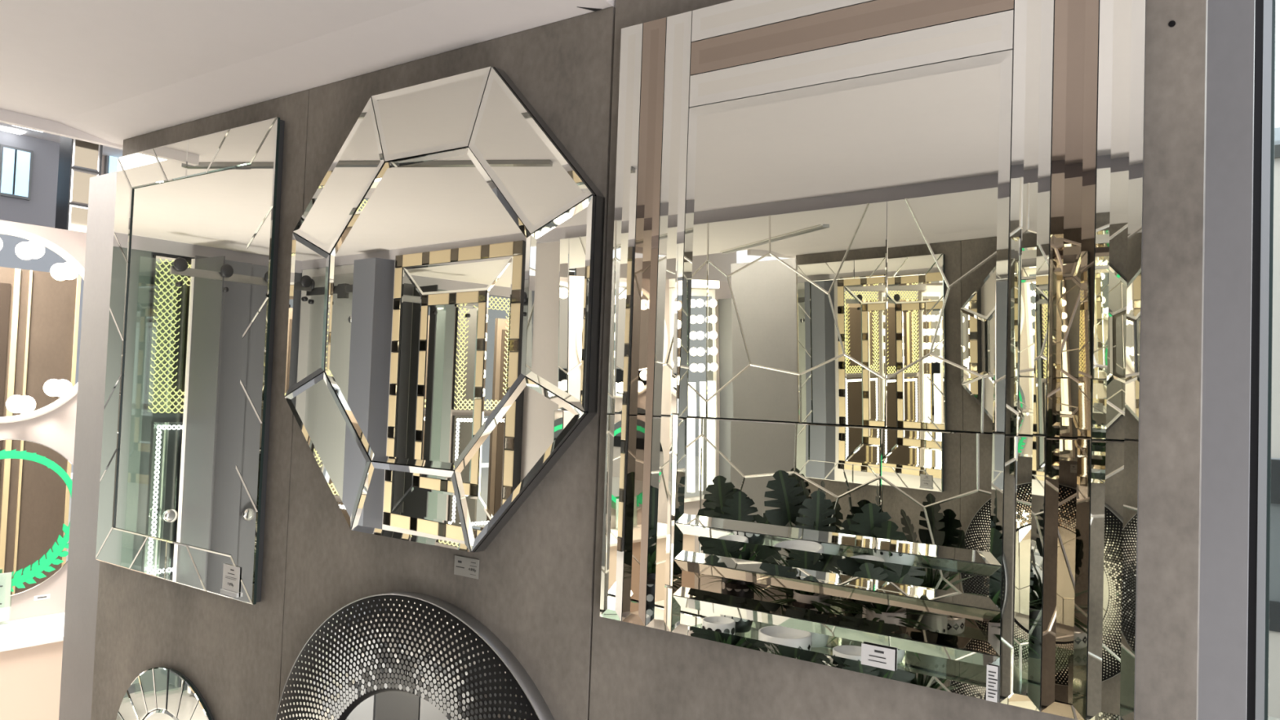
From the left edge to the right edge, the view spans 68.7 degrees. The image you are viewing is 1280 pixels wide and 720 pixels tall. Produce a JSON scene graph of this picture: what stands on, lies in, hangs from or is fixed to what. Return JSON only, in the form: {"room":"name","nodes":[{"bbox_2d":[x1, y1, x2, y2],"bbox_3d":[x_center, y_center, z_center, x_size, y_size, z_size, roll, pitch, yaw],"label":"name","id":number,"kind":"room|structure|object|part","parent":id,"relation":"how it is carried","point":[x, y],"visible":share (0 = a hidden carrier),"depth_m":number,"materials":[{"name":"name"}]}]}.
{"room":"shop","nodes":[
{"label":"shop","id":0,"kind":"room"},
{"bbox_2d":[0,219,86,622],"bbox_3d":[-2.916,0.536,4.513,0.115,2.350,5.900,1,-3,36],"label":"wall","id":1,"kind":"structure","parent":0,"point":[55,429],"depth_m":4.52,"materials":[{"name":"white paint"}]},
{"bbox_2d":[0,438,73,595],"bbox_3d":[-2.951,0.734,4.347,0.026,0.734,0.734,1,-3,36],"label":"mirror","id":2,"kind":"object","parent":1,"relation":"attached to","point":[36,479],"visible":0.8,"depth_m":4.43,"materials":[{"name":"green painted metal"},{"name":"mirror glass"}]},
{"bbox_2d":[33,593,50,600],"bbox_3d":[-2.866,1.137,4.489,0.002,0.022,0.070,1,-3,36],"label":"wall label","id":3,"kind":"object","parent":1,"relation":"attached to","point":[45,596],"visible":1,"depth_m":4.49,"materials":[{"name":"white paper"}]},
{"bbox_2d":[0,227,84,422],"bbox_3d":[-2.917,-0.160,4.316,0.104,0.904,0.904,1,-3,36],"label":"mirror","id":4,"kind":"object","parent":1,"relation":"attached to","point":[42,283],"visible":0.89,"depth_m":4.44,"materials":[{"name":"white paint"}]},
{"bbox_3d":[-2.946,-0.529,4.255,0.085,0.086,0.083,1,-3,36],"label":"bulb","id":5,"kind":"part","parent":4,"relation":"part of","materials":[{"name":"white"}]},
{"bbox_3d":[-2.869,0.208,4.370,0.085,0.086,0.083,1,-3,36],"label":"bulb","id":6,"kind":"part","parent":4,"relation":"part of","materials":[{"name":"white"}]},
{"bbox_3d":[-2.843,-0.518,4.396,0.085,0.086,0.083,1,-3,36],"label":"bulb","id":7,"kind":"part","parent":4,"relation":"part of","materials":[{"name":"white glass"}]},
{"bbox_3d":[-2.775,0.136,4.498,0.085,0.086,0.083,1,-3,36],"label":"bulb","id":8,"kind":"part","parent":4,"relation":"part of","materials":[{"name":"white"}]},
{"bbox_3d":[-2.755,-0.430,4.519,0.085,0.086,0.083,1,-3,36],"label":"bulb","id":9,"kind":"part","parent":4,"relation":"part of","materials":[{"name":"white glass"}]},
{"bbox_2d":[0,130,104,227],"bbox_3d":[-4.652,-0.296,7.444,0.300,4.100,6.900,1,-3,36],"label":"wall","id":10,"kind":"structure","parent":0,"point":[40,210],"depth_m":7.21,"materials":[{"name":"grey paint"}]},
{"bbox_2d":[0,143,33,200],"bbox_3d":[-4.709,-1.413,7.060,0.045,0.380,0.220,1,-3,36],"label":"window","id":11,"kind":"structure","parent":10,"relation":"in","point":[15,163],"depth_m":7.05,"materials":[{"name":"white glass"}]},
{"bbox_2d":[103,155,118,173],"bbox_3d":[-4.241,-1.577,7.899,0.048,0.520,0.510,1,-3,36],"label":"window","id":12,"kind":"structure","parent":10,"relation":"in","point":[110,162],"depth_m":7.70,"materials":[{"name":"white glass"}]},
{"bbox_3d":[-4.226,-1.576,7.888,0.010,0.480,0.470,1,-3,36],"label":"pane","id":13,"kind":"part","parent":12,"relation":"part of","materials":[{"name":"white"}]},
{"bbox_2d":[0,122,122,157],"bbox_3d":[-3.999,-1.887,3.657,6.000,0.150,12.400,1,-3,36],"label":"ceiling","id":14,"kind":"structure","parent":0,"point":[107,151],"depth_m":7.16,"materials":[{"name":"paint"}]},
{"bbox_2d":[0,125,25,134],"bbox_3d":[-4.686,-1.710,6.974,0.100,0.012,0.160,1,-3,36],"label":"recessed light","id":15,"kind":"object","parent":14,"relation":"in","point":[2,128],"visible":1,"depth_m":6.97,"materials":[{"name":"white"}]},
{"bbox_2d":[0,0,430,121],"bbox_3d":[-1.520,-0.766,1.343,6.050,0.080,2.500,1,-3,36],"label":"ceiling","id":16,"kind":"structure","parent":0,"point":[60,60],"depth_m":2.00,"materials":[{"name":"paint"}]},
{"bbox_2d":[90,0,1208,719],"bbox_3d":[-0.387,0.234,2.006,2.750,2.950,0.206,1,-3,36],"label":"wall","id":17,"kind":"structure","parent":0,"point":[537,588],"depth_m":1.69,"materials":[{"name":"grey laminate"}]},
{"bbox_2d":[0,108,123,149],"bbox_3d":[-1.657,-0.706,2.729,0.025,0.114,0.420,1,-3,36],"label":"trim","id":18,"kind":"structure","parent":17,"relation":"attached to","point":[6,117],"depth_m":2.67,"materials":[{"name":"paint"}]},
{"bbox_2d":[115,666,213,719],"bbox_3d":[-1.232,1.089,2.433,0.565,0.566,0.017,1,-3,36],"label":"sunburst mirror","id":19,"kind":"object","parent":17,"relation":"attached to","point":[157,693],"visible":1,"depth_m":2.45,"materials":[{"name":"grey mirror"}]},
{"bbox_3d":[-1.231,1.089,2.434,0.350,0.350,0.015,1,-3,36],"label":"pane","id":20,"kind":"part","parent":19,"relation":"part of","materials":[{"name":"silver metal"}]},
{"bbox_2d":[95,117,284,604],"bbox_3d":[-1.212,-0.006,2.480,0.802,1.166,0.024,1,-3,36],"label":"mirror","id":21,"kind":"object","parent":17,"relation":"attached to","point":[184,466],"visible":1,"depth_m":2.43,"materials":[{"name":"grey mirror"}]},
{"bbox_3d":[-1.218,-0.006,2.479,0.607,0.965,0.004,1,-3,36],"label":"pane","id":22,"kind":"part","parent":21,"relation":"part of","materials":[{"name":"silver metal"}]},
{"bbox_2d":[220,563,239,597],"bbox_3d":[-0.991,0.533,2.264,0.072,0.071,0.006,1,-3,36],"label":"price tag","id":23,"kind":"object","parent":21,"relation":"attached to","point":[231,574],"visible":1,"depth_m":2.26,"materials":[{"name":"white paper"}]},
{"bbox_3d":[-1.192,0.515,2.463,0.914,2.325,0.020,1,-3,36],"label":"panel","id":24,"kind":"part","parent":17,"relation":"part of","materials":[{"name":"brown laminate"}]},
{"bbox_2d":[57,0,615,145],"bbox_3d":[-0.834,-0.658,2.224,1.900,0.025,0.260,1,-3,36],"label":"ceiling","id":25,"kind":"structure","parent":17,"relation":"attached to","point":[430,28],"depth_m":2.04,"materials":[{"name":"paint"}]},
{"bbox_2d":[275,591,554,719],"bbox_3d":[-0.463,0.937,1.870,0.926,0.926,0.034,1,-3,36],"label":"mirror","id":26,"kind":"object","parent":17,"relation":"attached to","point":[393,655],"visible":1,"depth_m":1.88,"materials":[{"name":"silver mirror"}]},
{"bbox_3d":[-0.459,0.937,1.875,0.544,0.544,0.021,1,-3,36],"label":"pane","id":27,"kind":"part","parent":26,"relation":"part of","materials":[{"name":"silver metal"}]},
{"bbox_2d":[284,66,604,552],"bbox_3d":[-0.442,-0.102,1.919,0.899,0.938,0.034,1,-3,36],"label":"mirror","id":28,"kind":"object","parent":17,"relation":"attached to","point":[443,334],"visible":1,"depth_m":1.86,"materials":[{"name":"silver mirror"}]},
{"bbox_3d":[-0.449,-0.103,1.909,0.604,0.632,0.007,1,-3,36],"label":"pane","id":29,"kind":"part","parent":28,"relation":"part of","materials":[{"name":"silver metal"}]},
{"bbox_3d":[-0.452,0.522,1.922,0.913,2.325,0.020,1,-3,36],"label":"panel","id":30,"kind":"part","parent":17,"relation":"part of","materials":[{"name":"brown laminate"}]},
{"bbox_2d":[453,555,479,579],"bbox_3d":[-0.340,0.405,1.832,0.068,0.037,0.001,1,-3,36],"label":"price tag","id":31,"kind":"object","parent":17,"relation":"attached to","point":[464,566],"visible":1,"depth_m":1.83,"materials":[{"name":"grey paper"}]},
{"bbox_2d":[577,6,601,11],"bbox_3d":[-0.091,-0.649,1.707,0.046,0.024,0.008,2,-2,4],"label":"trim","id":32,"kind":"structure","parent":17,"relation":"attached to","point":[586,8],"depth_m":1.70,"materials":[{"name":"black metal"}]},
{"bbox_2d":[600,0,1146,719],"bbox_3d":[0.286,-0.068,1.394,0.821,1.025,0.019,1,-3,36],"label":"mirror","id":33,"kind":"object","parent":17,"relation":"attached to","point":[874,354],"visible":1,"depth_m":1.33,"materials":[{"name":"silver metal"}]},
{"bbox_3d":[0.280,-0.074,1.392,0.515,0.684,0.008,1,-3,36],"label":"pane","id":34,"kind":"part","parent":33,"relation":"part of","materials":[{"name":"silver metal"}]},
{"bbox_2d":[861,643,895,671],"bbox_3d":[0.334,0.416,1.313,0.049,0.029,0.001,1,-3,36],"label":"price tag","id":35,"kind":"object","parent":33,"relation":"attached to","point":[871,655],"visible":1,"depth_m":1.31,"materials":[{"name":"white paper"}]},
{"bbox_2d":[986,664,998,702],"bbox_3d":[0.459,0.422,1.222,0.014,0.046,0.001,1,-3,36],"label":"barcode sticker","id":36,"kind":"object","parent":33,"relation":"attached to","point":[992,671],"visible":1,"depth_m":1.22,"materials":[{"name":"white paper"}]},
{"bbox_3d":[0.300,0.226,1.391,0.914,2.930,0.020,1,-3,36],"label":"panel","id":37,"kind":"part","parent":17,"relation":"part of","materials":[{"name":"grey concrete"}]},
{"bbox_2d":[58,0,1255,719],"bbox_3d":[-0.595,0.536,2.282,3.484,2.352,0.018,1,-3,36],"label":"wall","id":38,"kind":"structure","parent":0,"point":[1230,72],"depth_m":1.29,"materials":[{"name":"grey paint"}]},
{"bbox_2d":[1268,144,1279,718],"bbox_3d":[3.999,0.384,4.885,2.100,3.170,0.090,1,-3,36],"label":"wall","id":39,"kind":"structure","parent":0,"point":[1274,576],"depth_m":5.20,"materials":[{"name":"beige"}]},
{"bbox_3d":[3.989,0.679,4.874,2.100,0.240,0.090,1,-3,36],"label":"rail","id":40,"kind":"part","parent":39,"relation":"part of","materials":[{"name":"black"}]},
{"bbox_2d":[1268,715,1279,719],"bbox_3d":[0.268,1.849,3.780,16.000,0.100,14.000,1,-3,36],"label":"floor","id":41,"kind":"structure","parent":0,"point":[1269,717],"depth_m":5.12,"materials":[{"name":"stone"}]},
{"bbox_2d":[0,612,64,719],"bbox_3d":[-3.098,1.436,3.788,0.455,0.486,1.617,1,-3,36],"label":"ledge","id":42,"kind":"object","parent":41,"relation":"on","point":[31,650],"visible":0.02,"depth_m":4.08,"materials":[{"name":"beige"}]},
{"bbox_2d":[0,572,13,627],"bbox_3d":[-2.955,1.093,4.225,0.060,0.240,0.215,1,-3,36],"label":"stand","id":43,"kind":"object","parent":42,"relation":"on","point":[5,578],"visible":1,"depth_m":4.29,"materials":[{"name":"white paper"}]},
{"bbox_2d":[54,136,102,232],"bbox_3d":[-4.167,0.030,6.834,0.208,3.440,0.210,1,-3,36],"label":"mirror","id":44,"kind":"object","parent":41,"relation":"on","point":[79,161],"depth_m":6.80,"materials":[{"name":"beige tile"}]},
{"bbox_2d":[67,204,88,232],"bbox_3d":[-4.054,-0.991,6.807,0.008,0.245,0.183,1,-3,36],"label":"tile","id":45,"kind":"object","parent":44,"relation":"on","point":[77,214],"depth_m":6.78,"materials":[{"name":"beige tile"}]},
{"bbox_2d":[69,168,98,205],"bbox_3d":[-4.044,-1.251,6.816,0.008,0.245,0.183,1,-3,36],"label":"tile","id":46,"kind":"object","parent":44,"relation":"on","point":[79,179],"depth_m":6.79,"materials":[{"name":"beige mirror"}]},
{"bbox_2d":[71,138,100,172],"bbox_3d":[-4.035,-1.510,6.826,0.008,0.245,0.183,1,-3,36],"label":"tile","id":47,"kind":"object","parent":44,"relation":"on","point":[86,156],"depth_m":6.82,"materials":[{"name":"beige tile"}]},
{"bbox_2d":[1246,0,1275,719],"bbox_3d":[2.182,0.108,2.491,0.955,3.420,0.060,1,-3,36],"label":"door frame","id":48,"kind":"structure","parent":41,"relation":"on","point":[1259,567],"depth_m":2.74,"materials":[{"name":"black"}]},
{"bbox_2d":[1271,127,1279,459],"bbox_3d":[4.740,0.073,8.436,14.300,4.100,0.200,1,-3,36],"label":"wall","id":49,"kind":"structure","parent":0,"point":[1277,133],"depth_m":7.95,"materials":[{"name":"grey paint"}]}
]}

